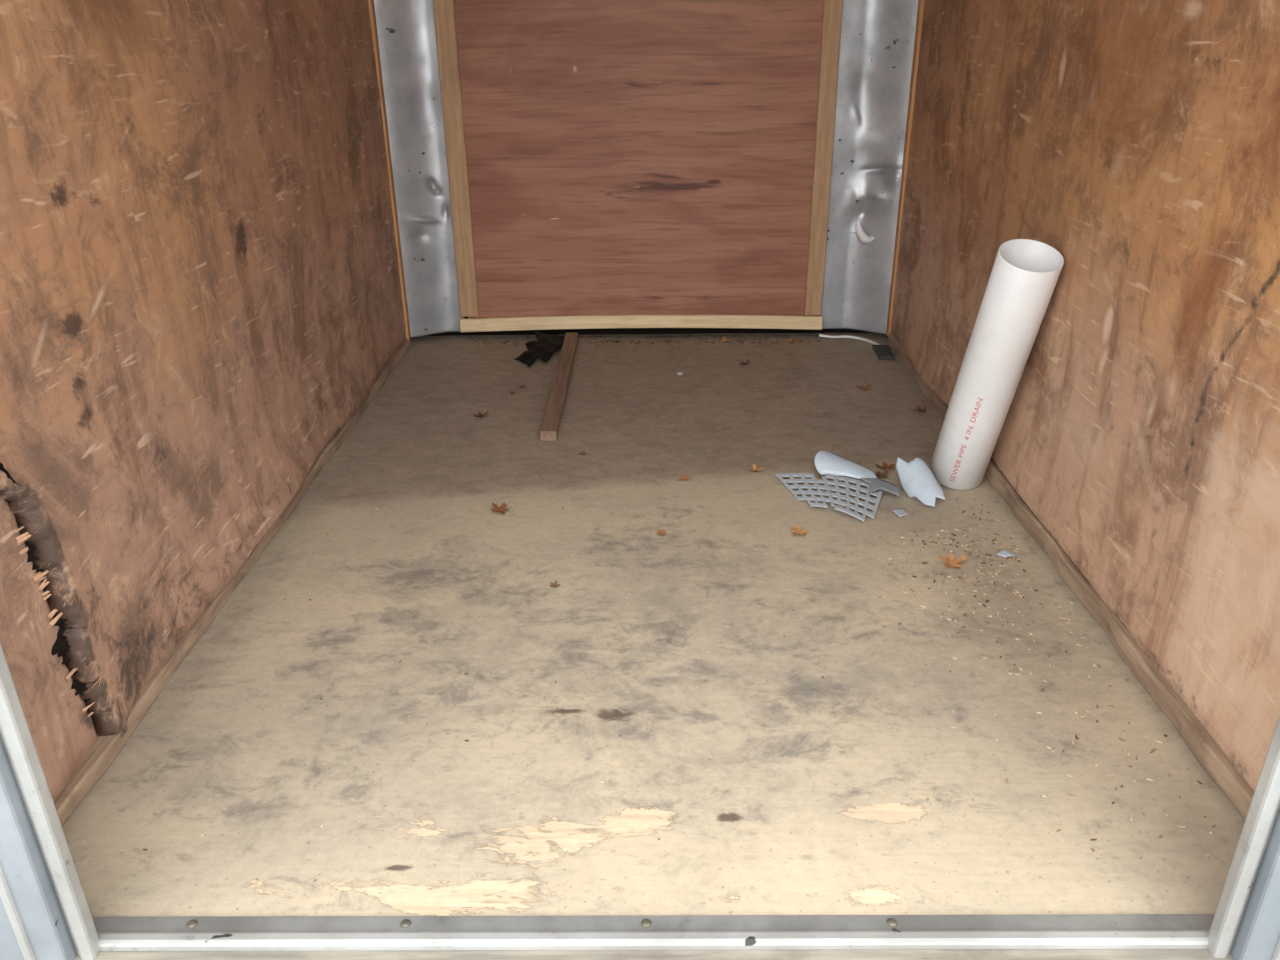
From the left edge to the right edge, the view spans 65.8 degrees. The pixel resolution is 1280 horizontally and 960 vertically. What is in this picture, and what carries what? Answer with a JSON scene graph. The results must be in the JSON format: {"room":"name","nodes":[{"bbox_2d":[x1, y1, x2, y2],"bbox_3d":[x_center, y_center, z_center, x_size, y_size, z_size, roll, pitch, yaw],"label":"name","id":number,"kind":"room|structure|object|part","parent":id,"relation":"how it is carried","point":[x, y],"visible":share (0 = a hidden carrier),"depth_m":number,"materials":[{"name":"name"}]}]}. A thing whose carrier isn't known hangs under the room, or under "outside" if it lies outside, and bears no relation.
{"room":"cargo trailer interior","nodes":[
{"label":"cargo trailer interior","id":0,"kind":"room"},
{"bbox_2d":[0,643,99,959],"bbox_3d":[-0.723,-0.286,0.719,0.240,1.830,0.050,0,25,1],"label":"face","id":1,"kind":"object","parent":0,"point":[22,862],"depth_m":1.01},
{"bbox_2d":[0,863,36,959],"bbox_3d":[-0.660,-0.276,0.695,0.010,1.830,0.010,0,25,1],"label":"bead","id":2,"kind":"object","parent":1,"relation":"attached to","point":[6,896],"visible":1,"depth_m":1.03},
{"bbox_3d":[-0.621,-0.286,0.717,0.008,1.830,0.016,0,25,1],"label":"seal groove","id":3,"kind":"part","parent":1,"relation":"part of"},
{"bbox_3d":[-0.611,-0.286,0.716,0.016,1.830,0.020,0,25,1],"label":"inner lip","id":4,"kind":"part","parent":1,"relation":"part of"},
{"bbox_2d":[0,0,405,801],"bbox_3d":[-0.743,-0.797,1.796,0.049,1.766,2.310,0,25,1],"label":"wall","id":5,"kind":"structure","parent":0,"point":[200,286],"depth_m":1.54,"materials":[{"name":"brown wood"}]},
{"bbox_2d":[0,462,110,716],"bbox_3d":[-0.735,0.148,1.258,0.034,0.410,0.097,0,25,1],"label":"wood splinters","id":6,"kind":"object","parent":5,"relation":"attached to","point":[60,647],"visible":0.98,"depth_m":1.26,"materials":[{"name":"brown wood"}]},
{"bbox_2d":[54,339,410,825],"bbox_3d":[-0.740,0.026,2.122,0.036,0.028,2.170,0,25,1],"label":"baseboard","id":7,"kind":"structure","parent":5,"relation":"attached to","point":[105,749],"depth_m":1.56,"materials":[{"name":"brown wood"}]},
{"bbox_2d":[368,0,410,338],"bbox_3d":[-0.745,-1.241,2.762,0.020,1.750,0.036,0,25,1],"label":"trim","id":8,"kind":"structure","parent":5,"relation":"attached to","point":[371,5],"depth_m":2.89,"materials":[{"name":"brown wood"}]},
{"bbox_2d":[425,315,873,335],"bbox_3d":[0.018,-1.282,2.858,1.600,1.790,0.017,0,25,1],"label":"wall","id":9,"kind":"structure","parent":0,"point":[604,330],"depth_m":3.22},
{"bbox_2d":[374,0,463,337],"bbox_3d":[-0.668,-1.269,2.809,0.198,1.760,0.031,-10,26,-19],"label":"sheet","id":10,"kind":"object","parent":9,"relation":"attached to","point":[406,32],"visible":0.97,"depth_m":2.95,"materials":[{"name":"silver metal"}]},
{"bbox_2d":[433,0,478,316],"bbox_3d":[-0.552,-1.293,2.804,0.060,1.695,0.014,0,25,1],"label":"trim","id":11,"kind":"structure","parent":9,"relation":"attached to","point":[444,10],"depth_m":2.94,"materials":[{"name":"beige wood"}]},
{"bbox_2d":[454,0,822,318],"bbox_3d":[-0.003,-1.287,2.810,1.110,1.720,0.010,0,25,1],"label":"plywood panel","id":12,"kind":"object","parent":9,"relation":"attached to","point":[624,157],"visible":1,"depth_m":2.95,"materials":[{"name":"brown wood"}]},
{"bbox_2d":[459,314,822,331],"bbox_3d":[0.003,-0.502,3.156,1.156,0.052,0.014,0,25,1],"label":"trim","id":13,"kind":"structure","parent":9,"relation":"attached to","point":[627,320],"depth_m":3.15,"materials":[{"name":"brown wood"}]},
{"bbox_2d":[804,0,842,315],"bbox_3d":[0.542,-1.297,2.796,0.055,1.700,0.014,0,25,1],"label":"trim","id":14,"kind":"structure","parent":9,"relation":"attached to","point":[832,9],"depth_m":2.94,"materials":[{"name":"beige wood"}]},
{"bbox_2d":[818,0,917,333],"bbox_3d":[0.681,-1.279,2.801,0.239,1.760,0.047,8,26,17],"label":"sheet","id":15,"kind":"object","parent":9,"relation":"attached to","point":[877,39],"visible":0.95,"depth_m":2.95,"materials":[{"name":"silver metal"}]},
{"bbox_2d":[856,220,874,243],"bbox_3d":[0.687,-0.753,3.007,0.062,0.073,0.015,0,25,1],"label":"flap","id":16,"kind":"object","parent":15,"relation":"attached to","point":[861,234],"visible":1,"depth_m":3.01,"materials":[{"name":"silver metal"}]},
{"bbox_2d":[62,333,1244,916],"bbox_3d":[0.019,0.020,2.175,1.600,0.021,2.320,0,25,1],"label":"floor","id":17,"kind":"structure","parent":0,"point":[767,784],"depth_m":1.50,"materials":[{"name":"brown wood"}]},
{"bbox_2d":[473,411,488,416],"bbox_3d":[-0.408,-0.171,2.551,0.042,0.014,0.042,-23,33,-40],"label":"dry leaf","id":18,"kind":"object","parent":17,"relation":"on","point":[479,413],"visible":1,"depth_m":2.55,"materials":[{"name":"brown plant"}]},
{"bbox_2d":[491,503,510,514],"bbox_3d":[-0.289,0.059,2.053,0.045,0.014,0.046,-19,30,-34],"label":"dry leaf","id":19,"kind":"object","parent":17,"relation":"on","point":[501,509],"visible":1,"depth_m":2.06,"materials":[{"name":"brown plant"}]},
{"bbox_2d":[514,331,563,366],"bbox_3d":[-0.306,-0.405,3.035,0.116,0.031,0.295,5,25,12],"label":"scrap","id":20,"kind":"object","parent":17,"relation":"on","point":[545,345],"visible":1,"depth_m":3.03,"materials":[{"name":"black fabric"}]},
{"bbox_2d":[550,580,559,587],"bbox_3d":[-0.152,0.188,1.780,0.019,0.006,0.020,0,25,1],"label":"dry leaf","id":21,"kind":"object","parent":17,"relation":"on","point":[556,582],"visible":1,"depth_m":1.78,"materials":[{"name":"brown plant"}]},
{"bbox_2d":[540,332,577,440],"bbox_3d":[-0.219,-0.283,2.777,0.041,0.026,0.845,0,25,1],"label":"stick","id":22,"kind":"object","parent":17,"relation":"on","point":[552,418],"visible":1,"depth_m":2.65,"materials":[{"name":"brown wood"}]},
{"bbox_2d":[82,338,1215,892],"bbox_3d":[0.028,0.013,2.159,1.452,0.002,2.221,0,25,1],"label":"debris","id":23,"kind":"object","parent":17,"relation":"on","point":[952,539],"visible":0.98,"depth_m":1.74,"materials":[{"name":"brown plant"}]},
{"bbox_2d":[92,914,1214,931],"bbox_3d":[0.013,0.508,1.113,1.600,0.024,0.024,0,25,1],"label":"threshold strip","id":24,"kind":"object","parent":17,"relation":"on","point":[1128,921],"visible":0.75,"depth_m":1.11,"materials":[{"name":"metal"}]},
{"bbox_2d":[187,919,197,928],"bbox_3d":[-0.504,0.499,1.113,0.012,0.003,0.012,0,25,1],"label":"screw","id":25,"kind":"object","parent":24,"relation":"on","point":[192,923],"visible":1,"depth_m":1.11,"materials":[{"name":"metal"}]},
{"bbox_2d":[400,919,410,927],"bbox_3d":[-0.263,0.497,1.110,0.012,0.003,0.012,0,25,1],"label":"screw","id":26,"kind":"object","parent":24,"relation":"on","point":[405,923],"visible":1,"depth_m":1.11,"materials":[{"name":"metal"}]},
{"bbox_2d":[641,918,650,927],"bbox_3d":[0.007,0.495,1.108,0.012,0.003,0.012,0,25,1],"label":"screw","id":27,"kind":"object","parent":24,"relation":"on","point":[646,922],"visible":1,"depth_m":1.11,"materials":[{"name":"metal"}]},
{"bbox_2d":[887,918,896,926],"bbox_3d":[0.282,0.494,1.105,0.012,0.003,0.012,0,25,1],"label":"screw","id":28,"kind":"object","parent":24,"relation":"on","point":[892,922],"visible":1,"depth_m":1.10,"materials":[{"name":"metal"}]},
{"bbox_2d":[656,529,665,535],"bbox_3d":[0.043,0.104,1.955,0.023,0.007,0.023,-13,28,-25],"label":"dry leaf","id":29,"kind":"object","parent":17,"relation":"on","point":[662,533],"visible":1,"depth_m":1.96,"materials":[{"name":"orange plant"}]},
{"bbox_2d":[678,474,690,479],"bbox_3d":[0.097,-0.005,2.188,0.033,0.010,0.036,-15,29,-29],"label":"dry leaf","id":30,"kind":"object","parent":17,"relation":"on","point":[684,477],"visible":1,"depth_m":2.19,"materials":[{"name":"orange plant"}]},
{"bbox_2d":[748,464,764,470],"bbox_3d":[0.258,-0.025,2.224,0.040,0.013,0.044,10,27,21],"label":"dry leaf","id":31,"kind":"object","parent":17,"relation":"on","point":[754,465],"visible":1,"depth_m":2.23,"materials":[{"name":"orange plant"}]},
{"bbox_2d":[791,524,807,535],"bbox_3d":[0.314,0.100,1.954,0.037,0.012,0.041,0,25,1],"label":"dry leaf","id":32,"kind":"object","parent":17,"relation":"on","point":[797,531],"visible":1,"depth_m":1.95,"materials":[{"name":"orange plant"}]},
{"bbox_2d":[819,334,879,344],"bbox_3d":[0.666,-0.448,3.128,0.198,0.015,0.051,12,28,26],"label":"cable","id":33,"kind":"object","parent":17,"relation":"on","point":[820,335],"visible":1,"depth_m":3.14,"materials":[{"name":"white plastic"}]},
{"bbox_2d":[775,451,944,521],"bbox_3d":[0.474,-0.003,2.107,0.293,0.066,0.264,-8,26,-16],"label":"plastic piece","id":34,"kind":"object","parent":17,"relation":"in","point":[916,478],"visible":1,"depth_m":2.10,"materials":[{"name":"white plastic"}]},
{"bbox_3d":[0.386,0.032,2.083,0.237,0.022,0.169,7,26,17],"label":"slotted panel","id":35,"kind":"part","parent":34,"relation":"part of","materials":[{"name":"grey plastic"}]},
{"bbox_2d":[858,384,871,390],"bbox_3d":[0.618,-0.255,2.711,0.040,0.014,0.037,14,29,29],"label":"dry leaf","id":36,"kind":"object","parent":17,"relation":"on","point":[868,385],"visible":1,"depth_m":2.71,"materials":[{"name":"brown plant"}]},
{"bbox_2d":[869,462,894,469],"bbox_3d":[0.550,-0.033,2.230,0.050,0.016,0.048,18,30,34],"label":"dry leaf","id":37,"kind":"object","parent":17,"relation":"on","point":[884,465],"visible":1,"depth_m":2.23,"materials":[{"name":"brown plant"}]},
{"bbox_2d":[876,469,888,477],"bbox_3d":[0.533,-0.015,2.195,0.043,0.014,0.037,0,25,1],"label":"dry leaf","id":38,"kind":"object","parent":17,"relation":"on","point":[883,475],"visible":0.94,"depth_m":2.20,"materials":[{"name":"brown plant"}]},
{"bbox_2d":[872,345,894,359],"bbox_3d":[0.740,-0.388,3.004,0.046,0.008,0.133,1,25,3],"label":"pad","id":39,"kind":"object","parent":17,"relation":"on","point":[883,352],"visible":1,"depth_m":2.99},
{"bbox_2d":[913,405,926,410],"bbox_3d":[0.727,-0.186,2.560,0.041,0.014,0.037,-15,29,-29],"label":"dry leaf","id":40,"kind":"object","parent":17,"relation":"on","point":[918,408],"visible":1,"depth_m":2.56,"materials":[{"name":"brown plant"}]},
{"bbox_2d":[938,553,966,567],"bbox_3d":[0.577,0.150,1.835,0.050,0.016,0.048,11,27,24],"label":"dry leaf","id":41,"kind":"object","parent":17,"relation":"on","point":[950,561],"visible":1,"depth_m":1.84,"materials":[{"name":"orange plant"}]},
{"bbox_2d":[929,239,1063,489],"bbox_3d":[0.700,-0.212,1.979,0.115,0.551,0.292,-3,25,-5],"label":"pvc pipe","id":42,"kind":"object","parent":17,"relation":"on","point":[1025,273],"visible":0.96,"depth_m":1.90,"materials":[{"name":"white plastic"}]},
{"bbox_2d":[996,549,1014,556],"bbox_3d":[0.690,0.141,1.866,0.025,0.004,0.025,-18,30,-32],"label":"chip","id":43,"kind":"object","parent":17,"relation":"on","point":[1004,553],"visible":1,"depth_m":1.87,"materials":[{"name":"white plastic"}]},
{"bbox_2d":[74,930,1234,959],"bbox_3d":[0.013,0.553,1.044,1.600,0.059,0.140,0,25,1],"label":"sill","id":44,"kind":"structure","parent":0,"point":[926,954],"depth_m":1.08,"materials":[{"name":"grey metal"}]},
{"bbox_3d":[0.013,0.514,1.093,1.600,0.029,0.018,0,25,1],"label":"rolled edge","id":45,"kind":"part","parent":44,"relation":"part of","materials":[{"name":"white metal"}]},
{"bbox_2d":[890,0,1279,791],"bbox_3d":[0.772,-0.810,1.781,0.042,1.758,2.310,0,25,1],"label":"wall","id":46,"kind":"structure","parent":0,"point":[1137,141],"depth_m":1.53,"materials":[{"name":"brown wood"}]},
{"bbox_2d":[886,0,924,335],"bbox_3d":[0.779,-1.250,2.749,0.020,1.750,0.036,0,25,1],"label":"trim","id":47,"kind":"structure","parent":46,"relation":"attached to","point":[920,10],"depth_m":2.87,"materials":[{"name":"brown wood"}]},
{"bbox_2d":[888,334,1253,818],"bbox_3d":[0.779,0.012,2.106,0.033,0.038,2.170,0,25,1],"label":"baseboard","id":48,"kind":"structure","parent":46,"relation":"attached to","point":[1207,752],"depth_m":1.55,"materials":[{"name":"brown wood"}]},
{"bbox_2d":[1208,714,1279,959],"bbox_3d":[0.731,-0.295,0.706,0.240,1.830,0.050,0,25,1],"label":"face","id":49,"kind":"object","parent":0,"point":[1258,933],"depth_m":1.02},
{"bbox_3d":[0.619,-0.293,0.705,0.016,1.830,0.020,0,25,1],"label":"inner lip","id":50,"kind":"part","parent":49,"relation":"part of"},
{"bbox_3d":[0.628,-0.294,0.706,0.008,1.830,0.016,0,25,1],"label":"seal groove","id":51,"kind":"part","parent":49,"relation":"part of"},
{"bbox_2d":[1271,936,1279,959],"bbox_3d":[0.667,-0.284,0.683,0.010,1.830,0.010,0,25,1],"label":"bead","id":52,"kind":"object","parent":49,"relation":"attached to","point":[1276,955],"visible":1,"depth_m":1.04}
]}

